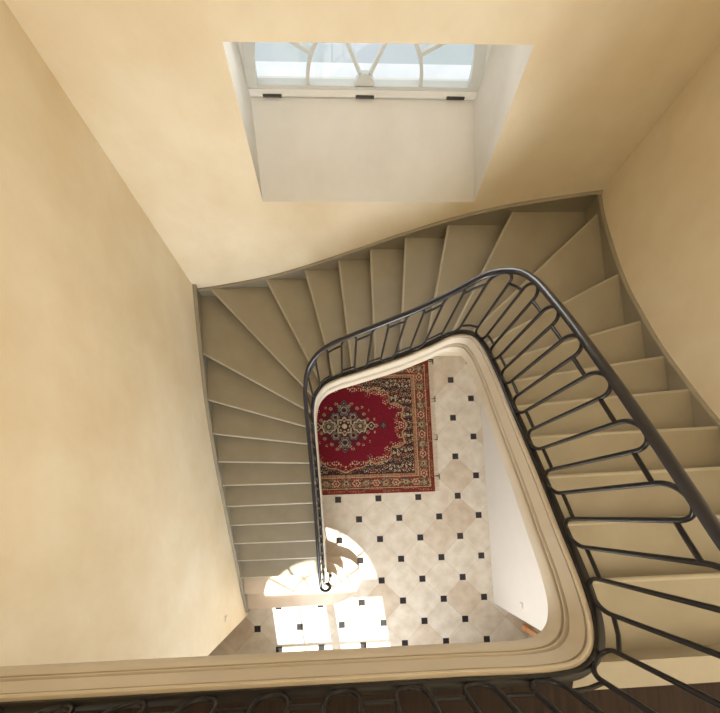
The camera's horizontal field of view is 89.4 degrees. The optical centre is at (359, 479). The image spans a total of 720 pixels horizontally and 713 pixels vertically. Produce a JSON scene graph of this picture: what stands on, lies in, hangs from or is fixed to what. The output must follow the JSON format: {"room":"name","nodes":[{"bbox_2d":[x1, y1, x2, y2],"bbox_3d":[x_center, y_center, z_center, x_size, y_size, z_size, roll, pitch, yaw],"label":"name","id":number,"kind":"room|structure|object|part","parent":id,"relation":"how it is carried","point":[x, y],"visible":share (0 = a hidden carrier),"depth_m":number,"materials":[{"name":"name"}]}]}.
{"room":"historic interior","nodes":[
{"label":"historic interior","id":0,"kind":"room"},
{"bbox_2d":[0,0,247,666],"bbox_3d":[-1.957,0.732,2.287,0.311,8.200,6.710,-2,85,-2],"label":"wall","id":1,"kind":"structure","parent":0,"point":[115,545],"depth_m":2.56,"materials":[{"name":"paint"}]},
{"bbox_2d":[4,0,719,355],"bbox_3d":[0.133,-2.983,2.428,16.000,9.400,0.560,-2,85,-2],"label":"wall","id":2,"kind":"structure","parent":0,"point":[237,186],"depth_m":2.74,"materials":[{"name":"paint"}]},
{"bbox_2d":[250,61,473,99],"bbox_3d":[0.042,-3.353,3.093,2.700,0.100,0.290,-2,85,-2],"label":"trim","id":3,"kind":"structure","parent":2,"relation":"attached to","point":[263,68],"depth_m":3.05,"materials":[{"name":"white painted wood"}]},
{"bbox_2d":[238,42,491,99],"bbox_3d":[0.056,-3.226,2.420,1.862,1.124,0.131,-2,85,-2],"label":"window","id":4,"kind":"structure","parent":2,"relation":"in","point":[364,85],"depth_m":2.90,"materials":[{"name":"paint"}]},
{"bbox_2d":[208,356,540,655],"bbox_3d":[0.183,1.059,6.524,10.200,0.120,7.310,-2,85,-2],"label":"floor","id":5,"kind":"structure","parent":0,"point":[423,559],"depth_m":6.45,"materials":[{"name":"tile"}]},
{"bbox_2d":[0,190,719,701],"bbox_3d":[0.156,-0.292,4.039,4.284,5.080,4.490,-2,85,-2],"label":"staircase","id":6,"kind":"structure","parent":5,"relation":"on","point":[257,338],"depth_m":3.06,"materials":[{"name":"beige stone"}]},
{"bbox_2d":[0,267,719,712],"bbox_3d":[-0.405,0.040,3.365,2.938,5.386,2.719,-2,85,-2],"label":"stair railing","id":7,"kind":"object","parent":6,"relation":"on","point":[699,508],"visible":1,"depth_m":1.46,"materials":[{"name":"black metal"}]},
{"bbox_3d":[-0.389,0.003,2.967,2.939,4.590,2.724,-2,85,-2],"label":"handrail","id":8,"kind":"part","parent":7,"relation":"part of","materials":[{"name":"black metal"}]},
{"bbox_2d":[317,360,439,494],"bbox_3d":[-0.276,-0.975,6.635,3.384,0.009,2.480,-2,85,-2],"label":"rug","id":9,"kind":"object","parent":5,"relation":"on","point":[376,435],"visible":0.51,"depth_m":6.64,"materials":[{"name":"fabric"}]},
{"bbox_2d":[522,624,537,635],"bbox_3d":[2.954,2.500,5.330,0.080,2.200,0.100,-2,85,-2],"label":"trim","id":10,"kind":"structure","parent":5,"relation":"on","point":[525,627],"depth_m":6.23,"materials":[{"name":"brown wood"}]},
{"bbox_2d":[54,681,719,712],"bbox_3d":[0.388,2.375,1.393,4.215,0.050,3.105,-2,85,-2],"label":"floor","id":11,"kind":"structure","parent":0,"point":[666,698],"depth_m":1.52,"materials":[{"name":"brown wood"}]},
{"bbox_2d":[480,397,547,630],"bbox_3d":[2.514,-0.310,4.367,0.245,4.620,4.560,-2,85,-2],"label":"wall","id":12,"kind":"structure","parent":0,"point":[516,575],"depth_m":5.79,"materials":[{"name":"white paint"}]},
{"bbox_2d":[602,43,719,418],"bbox_3d":[2.585,0.438,0.889,0.250,5.000,6.710,-2,85,-2],"label":"wall","id":13,"kind":"structure","parent":0,"point":[662,205],"depth_m":2.62,"materials":[{"name":"paint"}]},
{"label":"outside","id":14,"kind":"structure","parent":0,"visible":0},
{"bbox_2d":[255,42,473,64],"bbox_3d":[-0.793,-23.255,9.123,58.000,0.100,41.050,-2,85,-2],"label":"sky","id":15,"kind":"structure","parent":14,"point":[394,53],"depth_m":7.74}
]}

